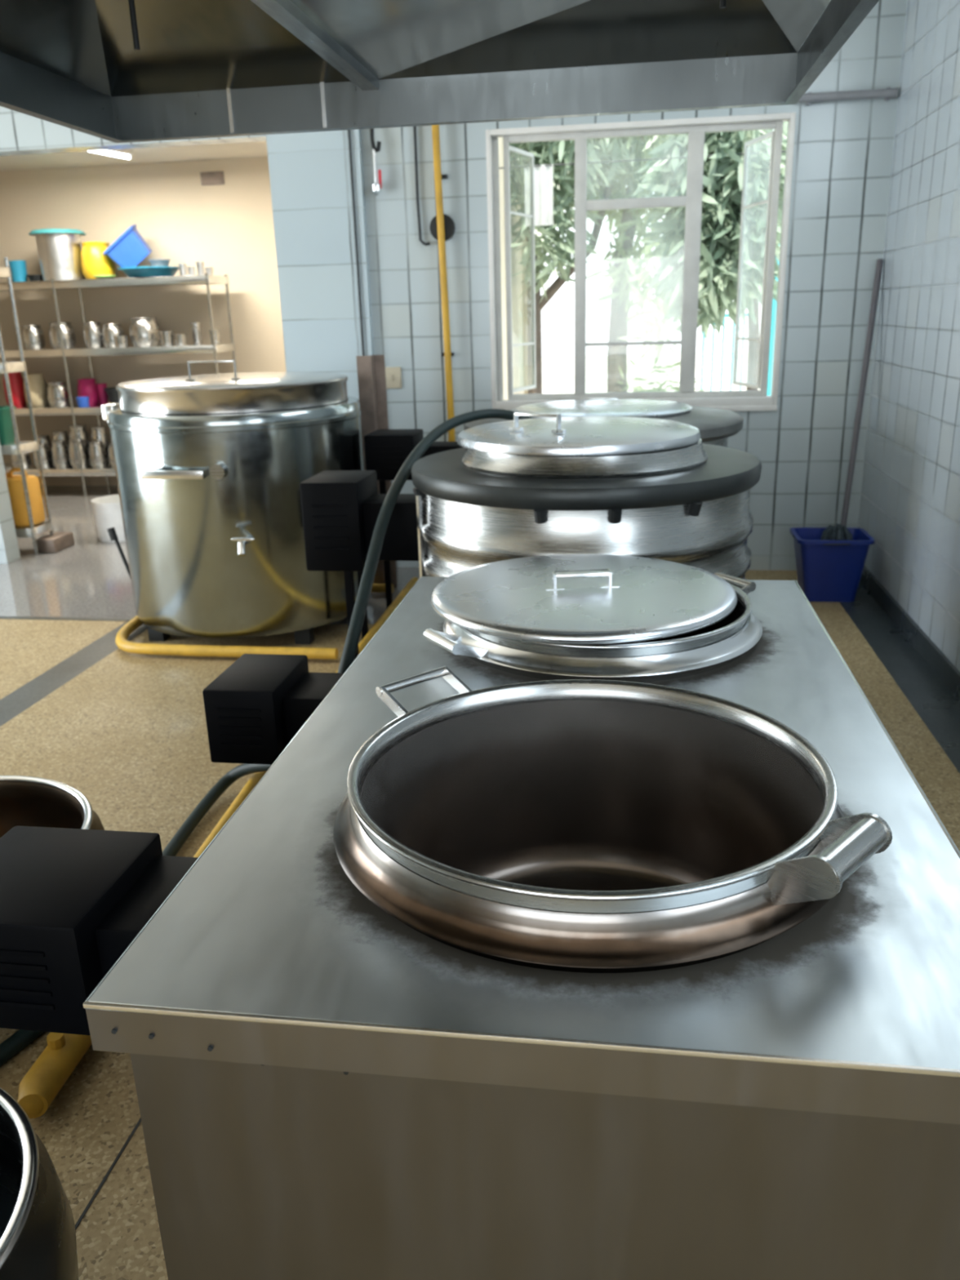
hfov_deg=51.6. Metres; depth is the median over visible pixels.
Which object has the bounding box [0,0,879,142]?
extractor hood
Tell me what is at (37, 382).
plastic tub
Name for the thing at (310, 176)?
wall
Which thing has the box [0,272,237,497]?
storage rack
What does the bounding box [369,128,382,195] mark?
hanging utensils
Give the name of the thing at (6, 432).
plastic bin
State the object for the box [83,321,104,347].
cooking pot
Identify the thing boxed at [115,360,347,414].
round lid
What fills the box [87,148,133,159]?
ceiling lamp
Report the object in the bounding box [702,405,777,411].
trim
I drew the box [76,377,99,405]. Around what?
plastic tub
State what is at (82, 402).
plastic tub
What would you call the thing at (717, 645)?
cooking pot
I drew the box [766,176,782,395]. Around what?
post
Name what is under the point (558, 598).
round lid
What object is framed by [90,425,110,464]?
cooking pot
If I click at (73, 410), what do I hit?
shelf
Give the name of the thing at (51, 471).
shelf
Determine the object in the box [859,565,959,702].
baseboard
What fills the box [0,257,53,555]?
storage rack
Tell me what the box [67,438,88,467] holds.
cooking pot
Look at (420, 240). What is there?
conduit
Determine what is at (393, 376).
wall switch
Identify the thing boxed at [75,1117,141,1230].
trim
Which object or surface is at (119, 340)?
steel cup
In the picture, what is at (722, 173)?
tree
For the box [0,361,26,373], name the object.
shelf
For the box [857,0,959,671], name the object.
wall
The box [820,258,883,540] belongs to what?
mop
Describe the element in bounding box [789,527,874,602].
bucket
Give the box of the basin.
[117,266,179,277]
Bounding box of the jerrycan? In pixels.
[4,466,45,526]
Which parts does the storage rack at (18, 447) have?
post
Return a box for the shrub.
[617,349,714,391]
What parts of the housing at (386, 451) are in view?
leg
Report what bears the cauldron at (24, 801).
on the floor
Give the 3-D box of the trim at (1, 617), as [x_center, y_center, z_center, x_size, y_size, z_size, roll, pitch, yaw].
[-2.544,-0.126,5.702,1.700,0.004,0.045,1,18,8]
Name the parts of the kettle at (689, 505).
rim plate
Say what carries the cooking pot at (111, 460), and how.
on the storage rack at (73, 410)
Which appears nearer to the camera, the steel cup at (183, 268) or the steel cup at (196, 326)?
the steel cup at (183, 268)
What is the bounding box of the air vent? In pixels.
[200,171,224,185]
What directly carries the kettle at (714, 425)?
on the floor
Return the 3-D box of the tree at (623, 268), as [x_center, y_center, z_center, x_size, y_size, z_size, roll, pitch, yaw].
[1.366,-3.235,8.821,3.057,3.939,1.993,4,19,17]
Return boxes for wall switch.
[385,366,401,388]
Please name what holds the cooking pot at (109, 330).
on the storage rack at (73, 410)
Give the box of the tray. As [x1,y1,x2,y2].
[93,275,117,279]
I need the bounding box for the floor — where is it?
[0,485,959,1279]
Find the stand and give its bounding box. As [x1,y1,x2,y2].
[115,583,393,659]
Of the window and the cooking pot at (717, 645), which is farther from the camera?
the window
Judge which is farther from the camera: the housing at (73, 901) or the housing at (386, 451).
the housing at (386, 451)
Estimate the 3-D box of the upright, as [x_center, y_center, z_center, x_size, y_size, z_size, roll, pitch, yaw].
[-0.601,-0.965,5.871,0.166,1.385,0.072,-17,24,-39]
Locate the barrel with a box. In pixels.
[80,241,115,279]
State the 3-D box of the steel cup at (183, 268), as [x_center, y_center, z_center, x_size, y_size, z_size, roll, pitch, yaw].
[-2.705,-3.370,9.040,0.070,0.110,0.070,1,18,8]
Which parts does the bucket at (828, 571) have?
bail handle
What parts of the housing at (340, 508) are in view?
leg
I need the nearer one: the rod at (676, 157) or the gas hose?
the gas hose
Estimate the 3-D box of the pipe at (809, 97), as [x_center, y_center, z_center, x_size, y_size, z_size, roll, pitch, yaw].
[1.989,-2.951,5.381,0.510,0.060,0.072,1,18,8]
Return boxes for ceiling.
[0,141,267,171]
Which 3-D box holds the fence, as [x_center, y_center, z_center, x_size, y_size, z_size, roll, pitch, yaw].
[4.396,-5.567,22.216,30.000,0.200,33.540,1,18,8]
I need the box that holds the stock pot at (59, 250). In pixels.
[28,228,86,280]
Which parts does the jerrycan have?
handle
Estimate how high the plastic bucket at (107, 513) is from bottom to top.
0.300 m
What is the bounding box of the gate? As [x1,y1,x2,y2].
[700,313,747,391]
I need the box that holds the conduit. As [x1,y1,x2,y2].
[413,125,430,245]
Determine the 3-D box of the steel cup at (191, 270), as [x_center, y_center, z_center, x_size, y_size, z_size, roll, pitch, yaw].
[-2.626,-3.355,9.033,0.070,0.080,0.070,1,18,8]
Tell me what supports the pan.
on the storage rack at (73, 410)
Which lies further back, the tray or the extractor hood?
the tray
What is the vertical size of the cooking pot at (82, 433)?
0.392 m
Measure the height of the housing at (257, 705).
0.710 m
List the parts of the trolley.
leg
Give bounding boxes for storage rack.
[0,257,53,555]
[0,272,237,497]
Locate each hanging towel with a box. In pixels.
[509,165,530,226]
[533,163,574,226]
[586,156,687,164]
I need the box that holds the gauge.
[429,213,455,240]
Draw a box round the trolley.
[106,527,130,577]
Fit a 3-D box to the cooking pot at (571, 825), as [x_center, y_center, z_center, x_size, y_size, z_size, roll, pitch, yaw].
[0.169,0.459,1.561,0.763,0.641,0.756,1,18,8]
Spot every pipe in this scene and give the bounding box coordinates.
[17,577,418,1118]
[431,124,455,441]
[797,87,897,105]
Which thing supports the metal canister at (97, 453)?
on the storage rack at (73, 410)
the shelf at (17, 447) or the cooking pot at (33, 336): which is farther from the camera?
the cooking pot at (33, 336)
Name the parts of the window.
casement frame, casement frame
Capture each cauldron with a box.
[0,775,104,837]
[0,1087,79,1279]
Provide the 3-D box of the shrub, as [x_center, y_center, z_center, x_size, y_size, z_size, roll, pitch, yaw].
[1.593,-1.839,8.741,1.081,1.404,0.826,7,20,26]
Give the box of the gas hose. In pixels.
[0,408,533,1066]
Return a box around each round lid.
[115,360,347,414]
[431,554,737,644]
[457,412,700,456]
[512,397,692,417]
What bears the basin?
on the storage rack at (73, 410)
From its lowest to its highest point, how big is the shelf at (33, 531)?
0.069 m
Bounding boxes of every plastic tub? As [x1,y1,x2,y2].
[23,373,48,406]
[75,396,89,407]
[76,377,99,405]
[96,383,108,404]
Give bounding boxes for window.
[485,111,795,409]
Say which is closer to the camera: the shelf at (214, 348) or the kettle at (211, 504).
the kettle at (211, 504)
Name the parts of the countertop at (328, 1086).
panel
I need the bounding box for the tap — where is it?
[231,535,254,556]
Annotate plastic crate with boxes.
[102,223,152,267]
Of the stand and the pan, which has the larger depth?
the pan
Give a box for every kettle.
[101,395,372,638]
[411,438,761,579]
[463,405,743,447]
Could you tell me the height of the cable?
1.700 m
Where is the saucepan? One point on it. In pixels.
(32, 277)
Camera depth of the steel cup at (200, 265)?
8.99 m
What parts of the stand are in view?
rail, rail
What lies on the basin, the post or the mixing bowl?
the mixing bowl
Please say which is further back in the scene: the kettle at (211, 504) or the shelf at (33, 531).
the shelf at (33, 531)
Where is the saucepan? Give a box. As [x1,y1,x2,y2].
[26,275,43,280]
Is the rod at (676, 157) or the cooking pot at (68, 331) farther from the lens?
the cooking pot at (68, 331)
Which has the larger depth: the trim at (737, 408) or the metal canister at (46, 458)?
the metal canister at (46, 458)
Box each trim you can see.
[0,616,133,621]
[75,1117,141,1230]
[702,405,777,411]
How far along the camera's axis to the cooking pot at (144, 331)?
9.22 m
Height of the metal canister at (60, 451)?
0.262 m
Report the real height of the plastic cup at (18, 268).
0.190 m
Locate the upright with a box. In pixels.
[355,354,397,587]
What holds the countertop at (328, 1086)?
on the floor
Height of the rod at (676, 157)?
0.013 m
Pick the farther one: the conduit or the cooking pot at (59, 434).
the cooking pot at (59, 434)
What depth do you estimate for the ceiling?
8.83 m
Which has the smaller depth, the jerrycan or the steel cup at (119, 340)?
the jerrycan
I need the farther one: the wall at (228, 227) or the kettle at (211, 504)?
the wall at (228, 227)
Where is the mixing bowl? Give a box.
[147,258,170,266]
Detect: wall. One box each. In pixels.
[0,0,906,570]
[0,156,527,485]
[266,128,373,399]
[498,137,524,399]
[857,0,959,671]
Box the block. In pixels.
[36,532,75,552]
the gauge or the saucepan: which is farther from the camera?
the saucepan
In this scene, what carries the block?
on the floor
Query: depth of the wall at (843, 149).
5.91 m
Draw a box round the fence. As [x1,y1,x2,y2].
[542,351,759,393]
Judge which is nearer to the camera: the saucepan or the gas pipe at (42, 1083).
the gas pipe at (42, 1083)
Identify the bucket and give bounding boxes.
[90,494,125,542]
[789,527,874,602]
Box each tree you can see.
[509,135,662,393]
[517,128,774,392]
[626,121,787,390]
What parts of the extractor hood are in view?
sloping panel, hanger rod, sloping panel, sloping panel, sloping panel, hanger rod, sloping panel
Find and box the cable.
[347,129,364,355]
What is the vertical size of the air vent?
0.110 m
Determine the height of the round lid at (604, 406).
0.064 m
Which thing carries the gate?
on the fence
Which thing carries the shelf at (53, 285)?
attached to the storage rack at (73, 410)
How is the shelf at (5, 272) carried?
attached to the storage rack at (18, 447)
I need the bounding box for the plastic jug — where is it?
[3,371,26,407]
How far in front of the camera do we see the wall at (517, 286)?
8.37 m
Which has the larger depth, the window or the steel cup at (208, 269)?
the steel cup at (208, 269)
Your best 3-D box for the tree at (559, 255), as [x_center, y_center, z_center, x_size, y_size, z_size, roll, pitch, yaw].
[0.509,-2.857,8.320,1.972,3.582,1.329,1,18,8]
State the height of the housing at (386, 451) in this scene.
1.010 m
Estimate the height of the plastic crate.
0.432 m
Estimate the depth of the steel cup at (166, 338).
9.14 m
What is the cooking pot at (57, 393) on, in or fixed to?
on the storage rack at (73, 410)
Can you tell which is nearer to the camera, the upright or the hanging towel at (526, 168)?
the upright
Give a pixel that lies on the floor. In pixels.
(126, 731)
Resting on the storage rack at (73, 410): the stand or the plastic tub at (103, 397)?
the plastic tub at (103, 397)
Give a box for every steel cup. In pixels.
[63,339,71,348]
[112,335,128,347]
[159,330,173,346]
[173,333,186,346]
[178,263,186,275]
[186,266,195,275]
[191,322,202,344]
[195,262,204,275]
[204,266,213,275]
[208,329,221,344]
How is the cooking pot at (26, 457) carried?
on the storage rack at (73, 410)
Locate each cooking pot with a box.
[10,453,31,467]
[22,324,45,349]
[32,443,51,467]
[37,434,53,464]
[46,381,70,406]
[48,321,75,348]
[51,430,69,449]
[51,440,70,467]
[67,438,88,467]
[68,423,90,464]
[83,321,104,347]
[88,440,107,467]
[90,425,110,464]
[102,323,124,346]
[107,443,115,467]
[129,316,160,346]
[333,666,892,973]
[423,571,762,682]
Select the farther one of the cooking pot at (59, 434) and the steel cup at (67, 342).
the cooking pot at (59, 434)
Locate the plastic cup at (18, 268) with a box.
[8,260,27,281]
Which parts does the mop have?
handle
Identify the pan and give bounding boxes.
[103,386,119,403]
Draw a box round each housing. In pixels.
[0,826,198,1035]
[202,653,343,764]
[299,470,418,659]
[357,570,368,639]
[364,428,462,608]
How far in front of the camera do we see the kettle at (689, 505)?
3.15 m
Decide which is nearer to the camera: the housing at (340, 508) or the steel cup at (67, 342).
the housing at (340, 508)
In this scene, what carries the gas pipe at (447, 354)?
attached to the wall at (843, 149)
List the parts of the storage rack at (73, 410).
post, post, post, post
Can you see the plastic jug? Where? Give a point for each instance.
(15, 379)
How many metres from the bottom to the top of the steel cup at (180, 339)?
0.100 m
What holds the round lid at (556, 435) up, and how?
on the kettle at (689, 505)
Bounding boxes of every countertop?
[83,576,959,1279]
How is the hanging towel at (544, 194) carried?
hanging from the wall at (517, 286)
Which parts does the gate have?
rail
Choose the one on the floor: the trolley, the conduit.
the trolley
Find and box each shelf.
[0,266,11,277]
[0,275,229,292]
[0,343,235,358]
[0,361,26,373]
[0,403,102,416]
[0,440,39,454]
[4,462,115,476]
[14,521,53,537]
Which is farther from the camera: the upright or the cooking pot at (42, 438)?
the cooking pot at (42, 438)
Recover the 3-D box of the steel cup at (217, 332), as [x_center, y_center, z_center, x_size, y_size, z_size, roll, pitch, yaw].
[-2.477,-2.838,9.290,0.100,0.130,0.100,1,18,8]
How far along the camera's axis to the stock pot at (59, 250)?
9.04 m
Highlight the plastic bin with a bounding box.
[0,405,15,444]
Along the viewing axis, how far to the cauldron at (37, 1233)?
1.38 m
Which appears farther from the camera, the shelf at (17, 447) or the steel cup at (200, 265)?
the steel cup at (200, 265)

